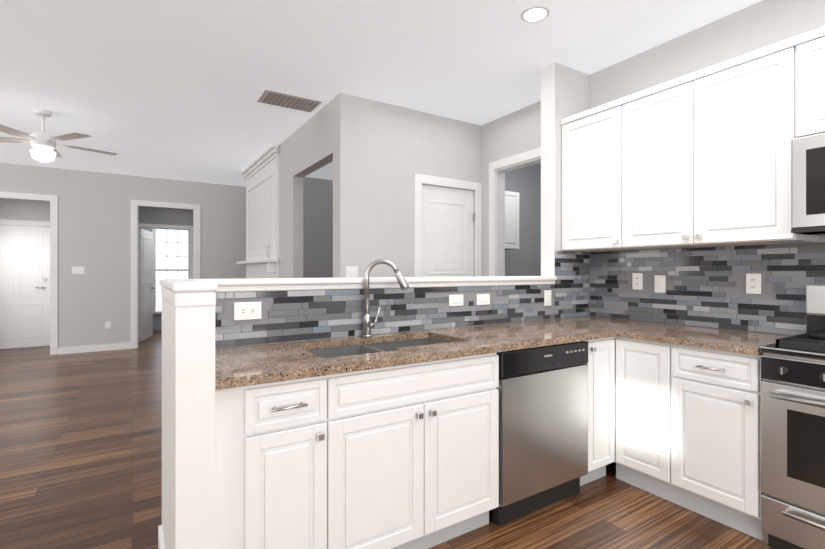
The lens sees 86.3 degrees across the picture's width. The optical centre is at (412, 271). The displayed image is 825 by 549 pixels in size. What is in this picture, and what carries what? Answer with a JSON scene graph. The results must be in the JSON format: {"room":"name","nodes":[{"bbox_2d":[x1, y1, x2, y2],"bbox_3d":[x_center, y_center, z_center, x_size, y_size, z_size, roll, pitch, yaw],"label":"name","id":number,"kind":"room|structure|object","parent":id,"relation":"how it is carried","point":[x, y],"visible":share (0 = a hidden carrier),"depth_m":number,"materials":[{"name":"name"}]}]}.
{"room":"kitchen","nodes":[
{"label":"kitchen","id":0,"kind":"room"},
{"bbox_2d":[0,199,49,226],"bbox_3d":[-6.519,-0.153,7.301,1.290,2.852,0.120,0,0,-33],"label":"wall","id":1,"kind":"structure","parent":0,"point":[24,210],"depth_m":7.28,"materials":[{"name":"grey paint"}]},
{"bbox_2d":[0,225,49,348],"bbox_3d":[-6.537,0.256,7.246,0.894,2.019,0.110,0,0,-33],"label":"entry door","id":2,"kind":"structure","parent":1,"relation":"in","point":[24,286],"depth_m":7.31,"materials":[{"name":"white wood"}]},
{"bbox_2d":[0,163,245,347],"bbox_3d":[-4.231,-0.153,7.572,15.000,2.852,0.120,0,0,-33],"label":"wall","id":3,"kind":"structure","parent":0,"point":[94,224],"depth_m":7.07,"materials":[{"name":"grey paint"}]},
{"bbox_2d":[0,191,57,354],"bbox_3d":[-5.944,0.058,6.399,1.230,2.430,0.018,0,0,-33],"label":"door frame","id":4,"kind":"structure","parent":3,"relation":"attached to","point":[53,223],"depth_m":6.70,"materials":[{"name":"white wood"}]},
{"bbox_2d":[72,267,84,273],"bbox_3d":[-5.217,-0.017,6.867,0.160,0.115,0.010,0,0,-33],"label":"electrical outlet plate","id":5,"kind":"object","parent":3,"relation":"attached to","point":[75,270],"depth_m":6.87,"materials":[{"name":"white plastic"}]},
{"bbox_2d":[58,343,130,354],"bbox_3d":[-5.031,1.223,6.984,0.940,0.100,0.014,0,0,-33],"label":"baseboard","id":6,"kind":"structure","parent":3,"relation":"attached to","point":[91,348],"depth_m":6.96,"materials":[{"name":"white wood"}]},
{"bbox_2d":[105,321,110,328],"bbox_3d":[-4.897,0.863,7.072,0.072,0.115,0.009,0,0,-33],"label":"electrical outlet plate","id":7,"kind":"object","parent":3,"relation":"attached to","point":[108,323],"depth_m":7.07,"materials":[{"name":"white plastic"}]},
{"bbox_2d":[131,200,199,348],"bbox_3d":[-4.194,0.048,7.514,1.040,2.450,0.018,0,0,-33],"label":"door frame","id":8,"kind":"structure","parent":3,"relation":"attached to","point":[194,231],"depth_m":7.50,"materials":[{"name":"white wood"}]},
{"bbox_2d":[139,228,188,329],"bbox_3d":[-5.281,-0.153,9.750,2.670,2.852,0.120,0,0,-33],"label":"wall","id":9,"kind":"structure","parent":0,"point":[157,321],"depth_m":9.53,"materials":[{"name":"grey paint"}]},
{"bbox_2d":[152,228,188,313],"bbox_3d":[-5.372,-0.027,9.828,1.240,2.400,0.450,0,0,-33],"label":"room window","id":10,"kind":"structure","parent":9,"relation":"in","point":[170,254],"depth_m":9.94,"materials":[{"name":"clear"}]},
{"bbox_2d":[138,207,192,229],"bbox_3d":[-4.171,-0.153,8.008,2.430,2.852,0.550,0,0,-33],"label":"wall","id":11,"kind":"structure","parent":0,"point":[150,215],"depth_m":7.99,"materials":[{"name":"grey paint"}]},
{"bbox_2d":[139,229,154,341],"bbox_3d":[-4.986,0.249,8.274,0.274,2.032,0.763,0,0,-33],"label":"door","id":12,"kind":"structure","parent":11,"relation":"in","point":[146,287],"depth_m":8.16,"materials":[{"name":"white wood"}]},
{"bbox_2d":[279,97,334,277],"bbox_3d":[-1.605,-0.153,5.516,0.120,2.852,3.550,0,0,-33],"label":"wall","id":13,"kind":"structure","parent":0,"point":[307,148],"depth_m":5.04,"materials":[{"name":"grey paint"}]},
{"bbox_2d":[236,143,278,277],"bbox_3d":[-2.201,-0.152,6.180,0.170,2.851,1.830,0,0,-33],"label":"surround","id":14,"kind":"object","parent":13,"relation":"attached to","point":[260,172],"visible":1,"depth_m":6.00,"materials":[{"name":"white wood"}]},
{"bbox_2d":[303,177,332,277],"bbox_3d":[-0.650,-0.153,8.158,4.330,2.852,0.120,0,0,-33],"label":"wall","id":15,"kind":"structure","parent":0,"point":[317,227],"depth_m":7.47,"materials":[{"name":"grey paint"}]},
{"bbox_2d":[162,293,549,548],"bbox_3d":[0.129,0.684,2.397,2.564,1.177,0.775,0,0,-33],"label":"wall","id":16,"kind":"structure","parent":0,"point":[188,427],"depth_m":1.42,"materials":[{"name":"white paint"}]},
{"bbox_2d":[158,524,163,548],"bbox_3d":[-0.942,1.223,1.702,0.039,0.100,0.780,0,0,-33],"label":"baseboard","id":17,"kind":"structure","parent":16,"relation":"attached to","point":[160,534],"depth_m":1.95,"materials":[{"name":"white wood"}]},
{"bbox_2d":[159,278,226,307],"bbox_3d":[-0.861,0.077,1.672,0.131,0.082,0.630,0,0,-33],"label":"trim","id":18,"kind":"structure","parent":16,"relation":"on","point":[179,293],"depth_m":1.42,"materials":[{"name":"white wood"}]},
{"bbox_2d":[227,276,556,291],"bbox_3d":[-0.050,0.077,2.671,2.571,0.082,0.185,0,0,-33],"label":"trim","id":19,"kind":"structure","parent":16,"relation":"on","point":[233,284],"depth_m":2.46,"materials":[{"name":"white wood"}]},
{"bbox_2d":[0,0,762,186],"bbox_3d":[-1.862,-1.604,3.853,15.000,0.050,17.500,0,0,-33],"label":"ceiling","id":20,"kind":"structure","parent":0,"point":[169,89],"depth_m":3.31,"materials":[{"name":"white paint"}]},
{"bbox_2d":[0,109,117,162],"bbox_3d":[-3.661,-1.329,4.373,1.226,0.499,1.171,0,0,-33],"label":"ceiling fan","id":21,"kind":"object","parent":20,"relation":"hanging from","point":[43,144],"visible":1,"depth_m":4.28,"materials":[{"name":"white"}]},
{"bbox_2d":[257,89,321,112],"bbox_3d":[-1.139,-1.569,4.077,0.520,0.017,0.320,0,0,-33],"label":"ceiling vent","id":22,"kind":"object","parent":20,"relation":"in","point":[280,99],"visible":1,"depth_m":4.04,"materials":[{"name":"silver metal"}]},
{"bbox_2d":[520,6,549,21],"bbox_3d":[0.752,-1.575,2.700,0.176,0.007,0.176,0,0,-33],"label":"recessed light","id":23,"kind":"object","parent":20,"relation":"in","point":[534,13],"visible":1,"depth_m":2.69,"materials":[{"name":"white"}]},
{"bbox_2d":[0,330,774,548],"bbox_3d":[-1.862,1.298,3.853,15.000,0.050,17.500,0,0,-33],"label":"floor","id":24,"kind":"structure","parent":0,"point":[80,450],"depth_m":2.62,"materials":[{"name":"brown wood"}]},
{"bbox_2d":[215,373,346,548],"bbox_3d":[-0.633,0.834,1.853,0.459,0.880,0.626,0,0,-33],"label":"base cabinet","id":25,"kind":"object","parent":24,"relation":"on","point":[281,447],"depth_m":1.59,"materials":[{"name":"white wood"}]},
{"bbox_2d":[347,353,498,548],"bbox_3d":[-0.140,0.834,2.167,0.943,0.880,0.626,0,0,-33],"label":"base cabinet","id":26,"kind":"object","parent":24,"relation":"on","point":[401,457],"depth_m":1.92,"materials":[{"name":"white wood"}]},
{"bbox_2d":[215,316,665,389],"bbox_3d":[0.384,0.375,2.486,2.857,0.034,0.636,0,0,-33],"label":"countertop","id":27,"kind":"structure","parent":26,"relation":"on","point":[240,366],"depth_m":2.07,"materials":[{"name":"brown stone"}]},
{"bbox_2d":[305,338,447,357],"bbox_3d":[-0.134,0.499,2.197,0.839,0.210,0.434,0,0,-33],"label":"undermount sink","id":28,"kind":"object","parent":27,"relation":"in","point":[355,350],"visible":0.06,"depth_m":2.35,"materials":[{"name":"silver metal"}]},
{"bbox_2d":[361,259,408,336],"bbox_3d":[-0.149,0.145,2.411,0.262,0.424,0.069,0,0,3],"label":"gooseneck faucet","id":29,"kind":"object","parent":27,"relation":"on","point":[368,325],"visible":1,"depth_m":2.40,"materials":[{"name":"silver metal"}]},
{"bbox_2d":[492,341,587,525],"bbox_3d":[0.560,0.835,2.582,0.672,0.876,0.606,0,0,-33],"label":"dishwasher","id":30,"kind":"object","parent":24,"relation":"on","point":[543,426],"visible":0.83,"depth_m":2.31,"materials":[{"name":"silver metal"}]},
{"bbox_2d":[580,339,594,485],"bbox_3d":[0.541,0.834,2.602,0.793,0.880,0.626,0,0,-33],"label":"base cabinet","id":31,"kind":"object","parent":24,"relation":"on","point":[589,477],"depth_m":2.55,"materials":[{"name":"white wood"}]},
{"bbox_2d":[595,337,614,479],"bbox_3d":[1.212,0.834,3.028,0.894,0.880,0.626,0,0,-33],"label":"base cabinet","id":32,"kind":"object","parent":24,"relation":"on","point":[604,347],"depth_m":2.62,"materials":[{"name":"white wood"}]},
{"bbox_2d":[614,337,762,540],"bbox_3d":[2.196,0.834,1.701,0.660,0.879,2.710,0,0,-33],"label":"base cabinet","id":33,"kind":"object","parent":24,"relation":"on","point":[687,427],"depth_m":2.30,"materials":[{"name":"white wood"}]},
{"bbox_2d":[619,324,788,355],"bbox_3d":[1.682,0.375,2.514,0.636,0.034,0.706,0,0,-33],"label":"countertop","id":34,"kind":"structure","parent":33,"relation":"on","point":[744,342],"depth_m":2.42,"materials":[{"name":"brown stone"}]},
{"bbox_2d":[760,285,824,548],"bbox_3d":[2.057,0.673,1.880,0.678,1.200,0.756,0,0,-33],"label":"gas range","id":35,"kind":"object","parent":24,"relation":"on","point":[792,372],"visible":0.98,"depth_m":1.95,"materials":[{"name":"silver metal"}]},
{"bbox_2d":[335,93,480,277],"bbox_3d":[0.021,-0.153,4.377,1.639,2.852,0.120,0,0,-33],"label":"wall","id":36,"kind":"structure","parent":0,"point":[385,153],"depth_m":4.14,"materials":[{"name":"grey paint"}]},
{"bbox_2d":[346,267,357,276],"bbox_3d":[-0.542,0.018,3.941,0.120,0.120,0.010,0,0,-33],"label":"electrical outlet plate","id":37,"kind":"object","parent":36,"relation":"attached to","point":[350,271],"depth_m":3.94,"materials":[{"name":"white plastic"}]},
{"bbox_2d":[414,174,481,276],"bbox_3d":[0.384,0.161,4.525,0.860,2.225,0.018,0,0,-33],"label":"door frame","id":38,"kind":"structure","parent":36,"relation":"attached to","point":[419,179],"depth_m":4.44,"materials":[{"name":"white wood"}]},
{"bbox_2d":[422,185,474,276],"bbox_3d":[0.374,0.201,4.541,0.685,2.129,0.108,0,0,-33],"label":"closet door","id":39,"kind":"structure","parent":36,"relation":"in","point":[448,217],"depth_m":4.54,"materials":[{"name":"white wood"}]},
{"bbox_2d":[481,101,540,275],"bbox_3d":[1.107,-0.153,4.311,0.120,2.852,1.399,0,0,-33],"label":"wall","id":40,"kind":"structure","parent":0,"point":[513,133],"depth_m":4.49,"materials":[{"name":"grey paint"}]},
{"bbox_2d":[489,147,540,275],"bbox_3d":[1.073,0.065,4.348,0.138,2.415,0.790,0,0,-33],"label":"door frame","id":41,"kind":"structure","parent":40,"relation":"attached to","point":[497,170],"depth_m":4.58,"materials":[{"name":"white wood"}]},
{"bbox_2d":[505,163,540,275],"bbox_3d":[1.233,-0.153,5.955,1.860,2.852,0.120,0,0,-33],"label":"wall","id":42,"kind":"structure","parent":0,"point":[524,259],"depth_m":6.10,"materials":[{"name":"grey paint"}]},
{"bbox_2d":[505,191,518,249],"bbox_3d":[0.936,-0.637,5.473,0.800,0.720,0.355,0,0,-33],"label":"wall cabinet","id":43,"kind":"object","parent":42,"relation":"attached to","point":[511,220],"visible":0.21,"depth_m":5.49,"materials":[{"name":"white wood"}]},
{"bbox_2d":[555,62,588,318],"bbox_3d":[1.301,-0.153,3.532,0.630,2.852,0.120,0,0,-33],"label":"wall","id":44,"kind":"structure","parent":0,"point":[571,91],"depth_m":3.36,"materials":[{"name":"grey paint"}]},
{"bbox_2d":[541,61,554,275],"bbox_3d":[1.033,-0.771,3.361,0.006,1.614,0.128,0,0,-33],"label":"trim","id":45,"kind":"structure","parent":44,"relation":"attached to","point":[548,170],"depth_m":3.35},
{"bbox_2d":[589,0,824,335],"bbox_3d":[3.278,-0.153,0.736,0.120,2.852,6.719,0,0,-33],"label":"wall","id":46,"kind":"structure","parent":0,"point":[758,25],"depth_m":2.80,"materials":[{"name":"grey paint"}]},
{"bbox_2d":[215,242,824,347],"bbox_3d":[1.098,0.101,1.375,2.870,0.512,3.300,0,0,-33],"label":"mosaic","id":47,"kind":"object","parent":46,"relation":"attached to","point":[705,286],"visible":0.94,"depth_m":2.69,"materials":[{"name":"grey tile"}]},
{"bbox_2d":[234,302,261,320],"bbox_3d":[-0.792,0.191,2.118,0.127,0.085,0.009,0,0,-33],"label":"electrical outlet plate","id":48,"kind":"object","parent":47,"relation":"attached to","point":[247,310],"depth_m":2.12,"materials":[{"name":"white plastic"}]},
{"bbox_2d":[449,294,462,305],"bbox_3d":[0.280,0.185,2.799,0.115,0.072,0.010,0,0,-33],"label":"electrical outlet plate","id":49,"kind":"object","parent":47,"relation":"attached to","point":[454,300],"depth_m":2.79,"materials":[{"name":"white plastic"}]},
{"bbox_2d":[477,294,489,304],"bbox_3d":[0.471,0.187,2.921,0.115,0.072,0.010,0,0,-33],"label":"electrical outlet plate","id":50,"kind":"object","parent":47,"relation":"attached to","point":[482,299],"depth_m":2.92,"materials":[{"name":"white plastic"}]},
{"bbox_2d":[544,290,550,305],"bbox_3d":[1.005,0.198,3.261,0.075,0.115,0.010,0,0,-33],"label":"electrical outlet plate","id":51,"kind":"object","parent":47,"relation":"attached to","point":[547,293],"depth_m":3.25,"materials":[{"name":"white plastic"}]},
{"bbox_2d":[632,273,642,289],"bbox_3d":[1.632,0.073,3.193,0.008,0.120,0.075,0,0,-33],"label":"electrical outlet plate","id":52,"kind":"object","parent":47,"relation":"attached to","point":[637,278],"depth_m":3.19,"materials":[{"name":"white plastic"}]},
{"bbox_2d":[654,275,665,292],"bbox_3d":[1.718,0.088,3.056,0.010,0.120,0.075,0,0,-33],"label":"electrical outlet plate","id":53,"kind":"object","parent":47,"relation":"attached to","point":[659,280],"depth_m":3.05,"materials":[{"name":"white plastic"}]},
{"bbox_2d":[746,273,760,293],"bbox_3d":[2.012,0.073,2.596,0.008,0.120,0.075,0,0,-33],"label":"electrical outlet plate","id":54,"kind":"object","parent":47,"relation":"attached to","point":[753,281],"depth_m":2.59,"materials":[{"name":"white plastic"}]},
{"bbox_2d":[561,102,618,251],"bbox_3d":[1.424,-0.657,3.210,0.342,1.000,0.551,0,0,-33],"label":"upper cabinet","id":55,"kind":"object","parent":46,"relation":"attached to","point":[585,134],"depth_m":3.17,"materials":[{"name":"white wood"}]},
{"bbox_2d":[609,44,780,249],"bbox_3d":[1.767,-0.657,2.671,0.342,1.000,0.971,0,0,-33],"label":"upper cabinet","id":56,"kind":"object","parent":46,"relation":"attached to","point":[701,158],"depth_m":2.55,"materials":[{"name":"white wood"}]},
{"bbox_2d":[773,26,824,243],"bbox_3d":[2.232,-0.657,1.941,0.342,1.000,0.884,0,0,-33],"label":"upper cabinet","id":57,"kind":"object","parent":46,"relation":"attached to","point":[799,60],"depth_m":2.18,"materials":[{"name":"white wood"}]},
{"bbox_2d":[791,133,824,235],"bbox_3d":[2.191,-0.417,1.915,0.436,0.460,0.754,0,0,-33],"label":"microwave","id":58,"kind":"object","parent":57,"relation":"attached to","point":[807,185],"visible":1,"depth_m":2.08,"materials":[{"name":"silver metal"}]}
]}

